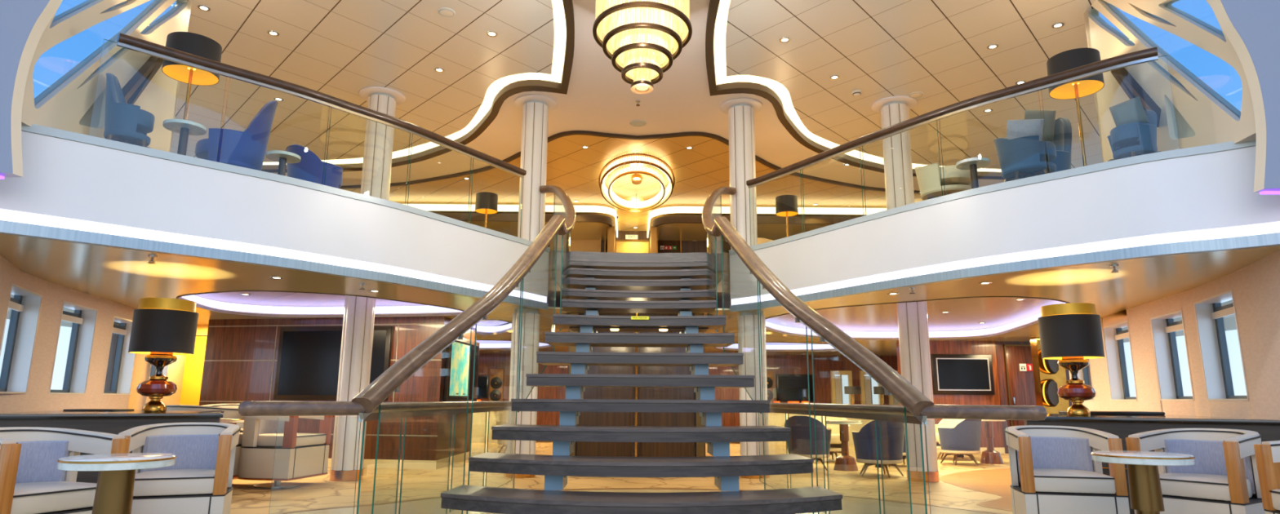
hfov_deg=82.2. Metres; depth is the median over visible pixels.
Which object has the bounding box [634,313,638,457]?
brass pole
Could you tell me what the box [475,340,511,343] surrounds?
ceiling
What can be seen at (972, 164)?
coffee table
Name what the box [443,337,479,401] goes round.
screen
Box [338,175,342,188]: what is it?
seat cushion
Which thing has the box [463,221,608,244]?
wall
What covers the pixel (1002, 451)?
baseboard
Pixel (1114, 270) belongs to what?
sprinkler
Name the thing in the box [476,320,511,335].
trim
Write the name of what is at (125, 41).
balustrade
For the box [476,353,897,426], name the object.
wall
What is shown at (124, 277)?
ceiling
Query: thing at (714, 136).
trim
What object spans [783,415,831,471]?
swivel armchair
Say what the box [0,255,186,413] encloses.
wall
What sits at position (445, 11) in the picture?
ceiling speaker
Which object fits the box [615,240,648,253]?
door
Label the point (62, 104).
wall
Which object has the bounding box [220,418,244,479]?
side table
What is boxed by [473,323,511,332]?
light
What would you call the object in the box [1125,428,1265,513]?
tub chair
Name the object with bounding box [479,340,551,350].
trim
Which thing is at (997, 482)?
rug
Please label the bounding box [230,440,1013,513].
floor
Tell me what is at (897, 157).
column
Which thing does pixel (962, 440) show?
swivel armchair
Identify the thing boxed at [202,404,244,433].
tub chair
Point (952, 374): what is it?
television
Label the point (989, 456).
side table
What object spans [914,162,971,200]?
swivel armchair
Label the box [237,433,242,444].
seat cushion
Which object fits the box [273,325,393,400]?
television
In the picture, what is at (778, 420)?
countertop
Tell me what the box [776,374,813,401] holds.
television
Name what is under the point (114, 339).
wall
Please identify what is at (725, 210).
light
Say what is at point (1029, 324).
trim
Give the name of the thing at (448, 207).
light
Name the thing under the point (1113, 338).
window
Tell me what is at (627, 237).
exit sign
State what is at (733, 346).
light
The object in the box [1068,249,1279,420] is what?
wall
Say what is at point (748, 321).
column
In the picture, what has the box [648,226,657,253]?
wall
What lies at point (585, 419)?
door
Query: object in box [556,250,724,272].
trim
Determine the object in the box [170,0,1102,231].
ceiling
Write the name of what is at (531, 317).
column
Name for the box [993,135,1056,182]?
swivel armchair
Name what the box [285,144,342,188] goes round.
swivel armchair
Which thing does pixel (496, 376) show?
speaker panel
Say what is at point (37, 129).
trim
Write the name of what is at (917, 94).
ceiling speaker
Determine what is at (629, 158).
ring chandelier
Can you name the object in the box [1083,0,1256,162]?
wall
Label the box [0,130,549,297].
fascia
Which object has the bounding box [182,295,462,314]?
light
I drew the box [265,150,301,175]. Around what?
coffee table
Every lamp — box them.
[128,297,198,413]
[161,31,222,119]
[475,191,497,227]
[609,328,618,331]
[775,195,798,236]
[844,386,861,404]
[873,386,885,404]
[1037,302,1104,416]
[1046,47,1104,166]
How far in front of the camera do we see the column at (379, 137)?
9.12 m
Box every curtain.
[835,376,842,404]
[864,376,871,404]
[893,397,899,404]
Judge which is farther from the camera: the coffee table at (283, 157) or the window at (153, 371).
the window at (153, 371)
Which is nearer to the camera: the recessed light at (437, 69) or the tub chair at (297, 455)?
the tub chair at (297, 455)
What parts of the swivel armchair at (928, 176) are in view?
seat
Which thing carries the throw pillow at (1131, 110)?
on the swivel armchair at (1133, 139)
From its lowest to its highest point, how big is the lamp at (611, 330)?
0.015 m
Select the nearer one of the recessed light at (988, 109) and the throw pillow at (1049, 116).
the throw pillow at (1049, 116)
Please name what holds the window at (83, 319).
in the wall at (37, 397)
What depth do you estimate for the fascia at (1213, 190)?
5.97 m
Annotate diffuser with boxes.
[164,64,217,79]
[1051,80,1101,93]
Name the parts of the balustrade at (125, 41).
glass panel, glass panel, handrail, glass panel, glass panel, glass panel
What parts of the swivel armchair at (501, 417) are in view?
seat, leg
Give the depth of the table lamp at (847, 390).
15.49 m
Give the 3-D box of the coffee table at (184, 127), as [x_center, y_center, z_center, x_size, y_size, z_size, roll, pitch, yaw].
[-3.647,-0.890,5.849,0.300,0.340,0.300,0,-11,-1]
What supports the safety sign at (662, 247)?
attached to the door at (678, 243)
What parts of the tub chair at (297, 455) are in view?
backrest, rail, arm post, arm post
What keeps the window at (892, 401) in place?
in the wall at (823, 366)
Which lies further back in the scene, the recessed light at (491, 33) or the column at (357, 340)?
the column at (357, 340)
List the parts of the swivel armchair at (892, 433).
leg, leg, seat, leg, leg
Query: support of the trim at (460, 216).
attached to the wall at (687, 246)
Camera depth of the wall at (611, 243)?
14.89 m
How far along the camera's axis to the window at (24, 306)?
6.75 m
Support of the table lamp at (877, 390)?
on the countertop at (778, 420)
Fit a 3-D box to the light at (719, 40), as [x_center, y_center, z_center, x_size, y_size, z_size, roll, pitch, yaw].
[2.753,-2.151,8.893,3.333,0.049,10.463,-6,-13,30]
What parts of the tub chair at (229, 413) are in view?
rail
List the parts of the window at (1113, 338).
frame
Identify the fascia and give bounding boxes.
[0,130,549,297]
[729,146,1279,299]
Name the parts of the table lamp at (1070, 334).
lamp shade, bulb, bulb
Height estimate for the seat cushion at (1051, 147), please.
0.130 m
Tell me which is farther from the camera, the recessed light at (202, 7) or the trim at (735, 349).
the trim at (735, 349)
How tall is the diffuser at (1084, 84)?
0.001 m
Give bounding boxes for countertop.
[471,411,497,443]
[768,412,871,444]
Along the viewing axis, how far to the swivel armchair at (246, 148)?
6.38 m
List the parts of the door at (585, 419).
frame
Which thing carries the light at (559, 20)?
attached to the ceiling at (938, 49)
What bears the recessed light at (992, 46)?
in the ceiling at (938, 49)
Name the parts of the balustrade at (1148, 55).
glass panel, glass panel, glass panel, handrail, glass panel, glass panel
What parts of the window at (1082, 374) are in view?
frame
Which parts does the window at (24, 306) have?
frame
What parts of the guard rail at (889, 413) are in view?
glass panel, glass panel, rail, glass panel, glass panel, glass panel, rail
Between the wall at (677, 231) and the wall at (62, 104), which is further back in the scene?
the wall at (677, 231)
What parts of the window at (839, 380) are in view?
pane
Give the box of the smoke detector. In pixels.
[851,89,862,96]
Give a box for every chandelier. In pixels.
[592,0,692,93]
[598,151,675,211]
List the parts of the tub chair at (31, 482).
arm post, backrest, rail, arm post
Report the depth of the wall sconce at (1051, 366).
12.25 m
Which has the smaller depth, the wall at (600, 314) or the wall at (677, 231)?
the wall at (600, 314)
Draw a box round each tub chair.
[0,426,129,513]
[118,422,240,513]
[165,404,244,477]
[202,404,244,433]
[237,415,332,488]
[1004,426,1129,513]
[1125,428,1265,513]
[1253,440,1279,513]
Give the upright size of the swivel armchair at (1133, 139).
0.568 m
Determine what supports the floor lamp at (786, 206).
on the floor at (551, 285)
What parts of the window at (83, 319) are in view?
frame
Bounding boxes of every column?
[329,295,376,481]
[359,86,405,199]
[505,308,539,478]
[514,93,557,241]
[720,97,762,249]
[737,310,769,479]
[871,95,916,209]
[896,301,939,483]
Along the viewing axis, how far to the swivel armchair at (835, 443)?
11.27 m
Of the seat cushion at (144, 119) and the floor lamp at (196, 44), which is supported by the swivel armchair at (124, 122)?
the seat cushion at (144, 119)
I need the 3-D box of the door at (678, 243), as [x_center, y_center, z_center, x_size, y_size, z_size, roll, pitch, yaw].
[0.639,0.405,16.129,0.547,1.772,0.060,0,-11,-1]
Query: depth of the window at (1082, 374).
10.91 m
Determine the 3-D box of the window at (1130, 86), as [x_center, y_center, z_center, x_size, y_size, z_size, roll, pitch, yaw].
[4.287,-1.409,6.348,0.070,0.757,0.536,-1,-11,7]
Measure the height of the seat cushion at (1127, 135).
0.130 m
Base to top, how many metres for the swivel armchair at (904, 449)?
0.711 m
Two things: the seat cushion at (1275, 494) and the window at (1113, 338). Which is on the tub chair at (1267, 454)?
the seat cushion at (1275, 494)
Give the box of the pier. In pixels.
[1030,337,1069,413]
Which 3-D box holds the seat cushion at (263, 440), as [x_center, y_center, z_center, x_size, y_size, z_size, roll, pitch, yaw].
[-3.706,1.913,7.669,0.578,0.116,0.543,-1,-11,9]
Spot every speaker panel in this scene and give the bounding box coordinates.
[488,369,503,401]
[766,371,773,403]
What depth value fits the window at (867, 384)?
17.73 m
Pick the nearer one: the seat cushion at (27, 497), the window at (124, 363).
the seat cushion at (27, 497)
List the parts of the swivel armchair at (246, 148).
seat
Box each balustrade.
[88,32,526,238]
[746,46,1179,245]
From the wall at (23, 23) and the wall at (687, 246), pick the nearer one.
the wall at (23, 23)
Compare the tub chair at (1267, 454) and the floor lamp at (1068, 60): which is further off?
the floor lamp at (1068, 60)
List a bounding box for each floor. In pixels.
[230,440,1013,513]
[281,250,964,350]
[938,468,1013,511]
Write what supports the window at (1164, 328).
in the wall at (1255, 287)
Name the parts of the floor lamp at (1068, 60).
lamp shade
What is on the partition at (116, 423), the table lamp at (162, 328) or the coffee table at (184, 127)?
the table lamp at (162, 328)
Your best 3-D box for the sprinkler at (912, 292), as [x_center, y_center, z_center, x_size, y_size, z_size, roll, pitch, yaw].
[2.635,0.328,7.098,0.064,0.062,0.064,0,-11,-1]
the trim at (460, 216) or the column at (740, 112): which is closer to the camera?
the column at (740, 112)
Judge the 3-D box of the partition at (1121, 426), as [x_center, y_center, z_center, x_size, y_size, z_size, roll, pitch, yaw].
[4.099,1.773,6.332,1.603,0.785,2.419,-3,-12,17]
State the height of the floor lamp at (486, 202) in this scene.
1.020 m
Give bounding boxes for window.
[0,283,43,394]
[48,301,97,395]
[79,89,104,128]
[102,315,136,395]
[121,55,163,104]
[148,364,168,380]
[830,370,852,404]
[859,370,881,404]
[888,370,899,405]
[1077,359,1093,400]
[1102,320,1137,400]
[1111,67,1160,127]
[1150,310,1193,400]
[1170,101,1195,138]
[1193,289,1248,400]
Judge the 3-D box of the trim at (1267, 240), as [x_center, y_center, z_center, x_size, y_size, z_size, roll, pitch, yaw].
[3.034,0.159,6.459,0.476,0.079,6.352,10,-14,-39]
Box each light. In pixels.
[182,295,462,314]
[197,4,210,11]
[262,0,566,164]
[266,30,279,35]
[269,276,283,279]
[273,97,283,101]
[404,204,617,237]
[434,67,444,72]
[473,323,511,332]
[479,342,549,348]
[486,31,497,36]
[647,206,886,237]
[713,0,1001,172]
[726,343,833,349]
[764,302,1065,337]
[779,37,790,42]
[829,75,839,79]
[887,293,899,295]
[978,282,991,284]
[983,108,992,112]
[986,44,998,48]
[1015,80,1026,84]
[1051,22,1064,28]
[1259,191,1279,194]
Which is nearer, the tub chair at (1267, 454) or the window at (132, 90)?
the tub chair at (1267, 454)
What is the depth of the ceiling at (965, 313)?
10.71 m
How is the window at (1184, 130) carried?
in the wall at (1213, 119)
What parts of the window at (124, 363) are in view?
frame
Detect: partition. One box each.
[0,410,224,484]
[1023,413,1279,513]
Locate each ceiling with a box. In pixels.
[0,234,1279,356]
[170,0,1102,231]
[193,291,507,326]
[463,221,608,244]
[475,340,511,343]
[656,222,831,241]
[764,297,1063,344]
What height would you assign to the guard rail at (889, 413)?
0.878 m
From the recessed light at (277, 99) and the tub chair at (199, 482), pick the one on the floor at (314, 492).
the tub chair at (199, 482)
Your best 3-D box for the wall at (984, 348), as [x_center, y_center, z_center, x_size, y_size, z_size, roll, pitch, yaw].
[6.694,2.573,13.497,3.600,1.980,0.700,0,-11,-1]
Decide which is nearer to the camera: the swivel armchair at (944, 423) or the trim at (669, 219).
the swivel armchair at (944, 423)
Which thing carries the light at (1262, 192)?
attached to the wall at (1252, 27)
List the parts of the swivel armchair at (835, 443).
seat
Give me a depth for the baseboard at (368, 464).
9.55 m
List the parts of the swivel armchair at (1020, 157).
leg, leg, seat, leg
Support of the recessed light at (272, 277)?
in the ceiling at (124, 277)
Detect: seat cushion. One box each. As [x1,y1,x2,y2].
[10,481,97,513]
[133,469,215,497]
[136,109,155,133]
[195,138,208,159]
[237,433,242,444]
[256,433,325,447]
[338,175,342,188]
[830,434,841,444]
[935,433,938,442]
[938,164,970,185]
[1033,468,1115,494]
[1039,140,1056,161]
[1110,122,1148,146]
[1159,473,1252,502]
[1271,489,1279,511]
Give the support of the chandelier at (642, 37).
hanging from the ceiling at (938, 49)
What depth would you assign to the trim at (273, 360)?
10.10 m
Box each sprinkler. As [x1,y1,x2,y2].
[147,254,157,263]
[359,283,365,290]
[908,287,915,294]
[1109,264,1118,273]
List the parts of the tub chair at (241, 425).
rail, backrest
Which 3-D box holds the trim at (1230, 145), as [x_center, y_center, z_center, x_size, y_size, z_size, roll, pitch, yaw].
[3.067,-0.521,6.617,0.557,0.058,6.355,10,-14,-39]
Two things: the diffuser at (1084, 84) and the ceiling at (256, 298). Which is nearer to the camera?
the diffuser at (1084, 84)
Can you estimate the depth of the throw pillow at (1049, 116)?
6.71 m
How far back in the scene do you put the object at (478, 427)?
15.21 m
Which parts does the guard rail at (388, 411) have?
rail, glass panel, glass panel, glass panel, rail, glass panel, glass panel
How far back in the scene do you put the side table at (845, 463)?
9.64 m
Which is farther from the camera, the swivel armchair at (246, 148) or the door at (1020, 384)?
the door at (1020, 384)
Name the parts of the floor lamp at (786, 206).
lamp shade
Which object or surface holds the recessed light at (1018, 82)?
in the ceiling at (938, 49)
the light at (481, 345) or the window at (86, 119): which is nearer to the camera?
the window at (86, 119)
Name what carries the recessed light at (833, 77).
in the ceiling at (938, 49)
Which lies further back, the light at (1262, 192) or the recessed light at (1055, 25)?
the recessed light at (1055, 25)
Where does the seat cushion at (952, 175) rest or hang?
on the swivel armchair at (928, 176)
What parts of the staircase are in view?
glass panel, handrail, glass panel, glass panel, handrail, glass panel, glass panel, glass panel, glass panel, handrail, glass panel, glass panel, handrail, glass panel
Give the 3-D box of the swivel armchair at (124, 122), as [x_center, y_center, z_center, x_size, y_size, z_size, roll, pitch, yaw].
[-4.022,-1.094,5.757,0.381,0.692,0.398,4,-12,-19]
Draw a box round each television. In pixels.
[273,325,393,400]
[476,375,488,398]
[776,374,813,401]
[930,354,995,395]
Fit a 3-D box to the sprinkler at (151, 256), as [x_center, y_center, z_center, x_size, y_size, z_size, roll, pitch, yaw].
[-3.798,0.020,5.709,0.064,0.062,0.064,0,-11,-1]
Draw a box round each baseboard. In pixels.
[327,451,471,470]
[937,448,1004,453]
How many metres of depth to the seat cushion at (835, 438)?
10.85 m
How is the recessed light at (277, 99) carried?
in the ceiling at (938, 49)
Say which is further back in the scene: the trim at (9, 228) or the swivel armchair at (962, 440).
the swivel armchair at (962, 440)
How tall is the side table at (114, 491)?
0.640 m
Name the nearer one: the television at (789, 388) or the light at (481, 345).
the light at (481, 345)
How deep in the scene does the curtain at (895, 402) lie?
17.67 m
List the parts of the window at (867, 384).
pane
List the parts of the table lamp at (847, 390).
lamp shade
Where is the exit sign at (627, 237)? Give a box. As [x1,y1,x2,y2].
[625,235,637,239]
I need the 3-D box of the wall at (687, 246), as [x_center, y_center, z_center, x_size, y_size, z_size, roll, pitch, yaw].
[-0.124,0.499,16.365,16.000,1.670,0.480,0,-11,-1]
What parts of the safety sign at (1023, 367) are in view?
panel, panel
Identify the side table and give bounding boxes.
[57,453,176,513]
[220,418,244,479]
[826,420,862,471]
[979,419,1005,464]
[1090,450,1195,513]
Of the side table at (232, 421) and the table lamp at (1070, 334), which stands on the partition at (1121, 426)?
the table lamp at (1070, 334)
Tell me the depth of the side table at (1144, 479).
3.72 m
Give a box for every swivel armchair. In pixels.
[103,72,155,148]
[195,100,278,170]
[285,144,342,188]
[495,410,508,453]
[757,237,772,244]
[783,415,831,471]
[813,416,850,462]
[851,420,904,478]
[888,422,906,467]
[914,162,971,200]
[934,418,973,460]
[937,419,982,466]
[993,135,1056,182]
[1049,117,1071,172]
[1106,109,1161,161]
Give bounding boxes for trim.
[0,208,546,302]
[0,220,548,310]
[21,124,550,252]
[176,290,463,317]
[199,323,444,436]
[261,0,574,173]
[339,130,637,189]
[435,213,613,226]
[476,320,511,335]
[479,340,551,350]
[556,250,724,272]
[636,131,920,194]
[652,215,857,226]
[705,0,1005,179]
[715,342,836,351]
[728,140,1256,254]
[729,232,1279,312]
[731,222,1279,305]
[764,296,1069,340]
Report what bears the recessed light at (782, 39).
in the ceiling at (938, 49)
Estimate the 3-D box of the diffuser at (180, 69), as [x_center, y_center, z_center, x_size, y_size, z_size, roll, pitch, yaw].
[-3.867,-1.624,6.325,0.412,0.001,0.412,0,-11,-1]
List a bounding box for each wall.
[0,0,62,177]
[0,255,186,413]
[21,0,191,152]
[103,333,151,391]
[199,316,476,461]
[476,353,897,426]
[547,240,730,253]
[565,312,705,457]
[606,231,650,252]
[607,226,616,253]
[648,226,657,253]
[896,341,1092,453]
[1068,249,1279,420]
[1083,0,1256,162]
[1208,0,1279,192]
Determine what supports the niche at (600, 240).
attached to the wall niche at (588, 246)
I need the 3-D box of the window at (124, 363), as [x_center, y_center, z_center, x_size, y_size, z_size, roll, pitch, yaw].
[-6.341,1.198,8.819,0.206,0.905,0.841,4,-11,-16]
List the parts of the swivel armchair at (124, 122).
leg, seat, leg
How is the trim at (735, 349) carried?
attached to the ceiling at (124, 277)
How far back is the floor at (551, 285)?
9.06 m
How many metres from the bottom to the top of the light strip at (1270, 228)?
0.075 m
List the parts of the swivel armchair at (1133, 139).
leg, leg, seat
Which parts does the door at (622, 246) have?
frame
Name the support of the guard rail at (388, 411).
on the floor at (314, 492)
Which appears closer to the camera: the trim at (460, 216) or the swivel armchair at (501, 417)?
the swivel armchair at (501, 417)
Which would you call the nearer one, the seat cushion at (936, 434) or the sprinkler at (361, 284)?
the sprinkler at (361, 284)
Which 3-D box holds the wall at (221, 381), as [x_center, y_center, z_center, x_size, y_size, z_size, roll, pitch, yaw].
[-4.380,1.902,10.640,3.637,1.880,1.770,0,-11,4]
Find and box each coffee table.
[162,119,206,155]
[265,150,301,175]
[955,157,990,189]
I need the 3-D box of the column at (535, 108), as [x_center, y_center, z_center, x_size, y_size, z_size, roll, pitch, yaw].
[-1.374,-1.035,9.434,0.560,2.019,0.560,0,-11,-1]
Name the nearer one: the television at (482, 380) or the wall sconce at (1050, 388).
the wall sconce at (1050, 388)
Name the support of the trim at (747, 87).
attached to the ceiling at (938, 49)
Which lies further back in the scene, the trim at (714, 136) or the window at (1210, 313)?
the trim at (714, 136)
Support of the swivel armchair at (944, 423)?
on the floor at (314, 492)
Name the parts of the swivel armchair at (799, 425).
seat, leg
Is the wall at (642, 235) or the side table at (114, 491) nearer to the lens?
the side table at (114, 491)
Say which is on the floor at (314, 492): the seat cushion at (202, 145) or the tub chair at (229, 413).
the tub chair at (229, 413)
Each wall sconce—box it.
[1042,359,1058,374]
[1042,379,1058,407]
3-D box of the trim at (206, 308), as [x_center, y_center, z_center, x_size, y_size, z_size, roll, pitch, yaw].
[-3.810,0.572,8.785,3.271,0.041,2.510,0,-11,-1]
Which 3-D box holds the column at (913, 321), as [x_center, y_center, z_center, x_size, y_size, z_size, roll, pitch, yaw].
[3.260,1.528,8.631,0.346,2.134,0.346,0,-11,-1]
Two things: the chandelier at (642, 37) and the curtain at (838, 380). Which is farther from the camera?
the curtain at (838, 380)
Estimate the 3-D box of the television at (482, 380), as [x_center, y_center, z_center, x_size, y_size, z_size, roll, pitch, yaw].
[-3.805,3.127,17.636,0.312,0.533,0.064,0,-11,-1]
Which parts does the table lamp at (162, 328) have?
bulb, bulb, lamp shade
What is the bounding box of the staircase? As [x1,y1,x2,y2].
[351,185,933,513]
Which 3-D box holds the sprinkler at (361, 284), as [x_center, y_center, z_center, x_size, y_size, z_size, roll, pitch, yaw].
[-2.668,0.287,7.047,0.064,0.062,0.064,0,-11,-1]
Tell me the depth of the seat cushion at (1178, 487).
4.15 m
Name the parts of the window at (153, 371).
frame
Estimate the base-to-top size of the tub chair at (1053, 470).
0.745 m
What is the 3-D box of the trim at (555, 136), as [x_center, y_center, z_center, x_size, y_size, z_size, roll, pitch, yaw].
[-3.404,-1.492,12.358,7.440,0.050,0.902,-5,-12,27]
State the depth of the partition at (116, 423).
5.51 m
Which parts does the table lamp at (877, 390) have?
lamp shade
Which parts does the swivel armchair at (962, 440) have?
leg, leg, seat, leg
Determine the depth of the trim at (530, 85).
9.24 m
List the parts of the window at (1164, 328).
frame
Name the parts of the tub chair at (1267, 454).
rail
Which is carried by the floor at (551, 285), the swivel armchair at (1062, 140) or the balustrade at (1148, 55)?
the swivel armchair at (1062, 140)
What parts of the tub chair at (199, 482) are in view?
arm post, rail, backrest, arm post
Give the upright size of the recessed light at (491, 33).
0.006 m
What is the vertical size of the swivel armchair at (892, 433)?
0.711 m
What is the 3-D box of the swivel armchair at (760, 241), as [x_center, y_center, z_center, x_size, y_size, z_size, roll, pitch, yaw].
[1.875,-0.034,10.852,0.608,0.631,0.601,4,-12,-18]
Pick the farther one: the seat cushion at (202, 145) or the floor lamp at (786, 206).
the floor lamp at (786, 206)
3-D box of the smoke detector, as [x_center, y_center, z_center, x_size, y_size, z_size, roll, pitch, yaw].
[2.712,-2.045,9.175,0.120,0.050,0.120,0,-11,-1]
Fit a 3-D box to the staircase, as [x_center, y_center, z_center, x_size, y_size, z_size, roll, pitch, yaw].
[0.002,0.362,6.431,3.137,3.546,5.245,0,-11,-1]
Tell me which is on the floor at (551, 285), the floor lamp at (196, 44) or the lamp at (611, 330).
the floor lamp at (196, 44)
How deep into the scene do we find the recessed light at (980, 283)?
6.80 m
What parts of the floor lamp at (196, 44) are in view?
lamp shade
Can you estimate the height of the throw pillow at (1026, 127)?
0.284 m
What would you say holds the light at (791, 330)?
attached to the ceiling at (965, 313)
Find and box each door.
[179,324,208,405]
[566,312,633,457]
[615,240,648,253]
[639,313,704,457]
[656,240,681,253]
[1003,344,1036,426]
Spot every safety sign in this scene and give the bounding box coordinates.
[660,245,676,249]
[1019,364,1033,371]
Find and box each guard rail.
[238,401,515,513]
[757,403,1047,513]
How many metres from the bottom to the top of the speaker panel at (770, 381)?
1.600 m
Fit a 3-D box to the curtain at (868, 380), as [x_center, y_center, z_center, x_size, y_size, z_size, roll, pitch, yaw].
[5.511,3.219,17.737,0.155,0.677,0.035,0,-11,-1]
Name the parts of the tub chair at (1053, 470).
arm post, backrest, rail, arm post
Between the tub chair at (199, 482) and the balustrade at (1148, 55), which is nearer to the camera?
the tub chair at (199, 482)
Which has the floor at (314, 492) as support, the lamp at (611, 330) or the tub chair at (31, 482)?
the tub chair at (31, 482)
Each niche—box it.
[549,240,599,252]
[600,240,605,252]
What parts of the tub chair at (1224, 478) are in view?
arm post, rail, backrest, arm post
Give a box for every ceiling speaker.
[437,7,455,17]
[908,91,923,97]
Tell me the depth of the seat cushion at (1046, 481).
4.33 m
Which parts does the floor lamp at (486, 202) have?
lamp shade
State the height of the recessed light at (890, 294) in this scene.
0.006 m
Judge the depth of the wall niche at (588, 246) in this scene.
16.22 m
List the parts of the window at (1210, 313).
frame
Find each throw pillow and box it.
[1006,119,1044,140]
[1024,110,1056,142]
[1109,96,1148,126]
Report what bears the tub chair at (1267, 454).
on the floor at (314, 492)
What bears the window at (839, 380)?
in the wall at (823, 366)
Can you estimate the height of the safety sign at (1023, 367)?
0.130 m
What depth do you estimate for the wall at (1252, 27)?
4.86 m
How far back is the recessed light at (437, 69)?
8.63 m
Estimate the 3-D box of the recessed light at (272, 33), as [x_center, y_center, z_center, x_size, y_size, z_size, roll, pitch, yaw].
[-3.894,-2.376,7.787,0.116,0.006,0.116,0,-11,-1]
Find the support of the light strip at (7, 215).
attached to the fascia at (67, 179)

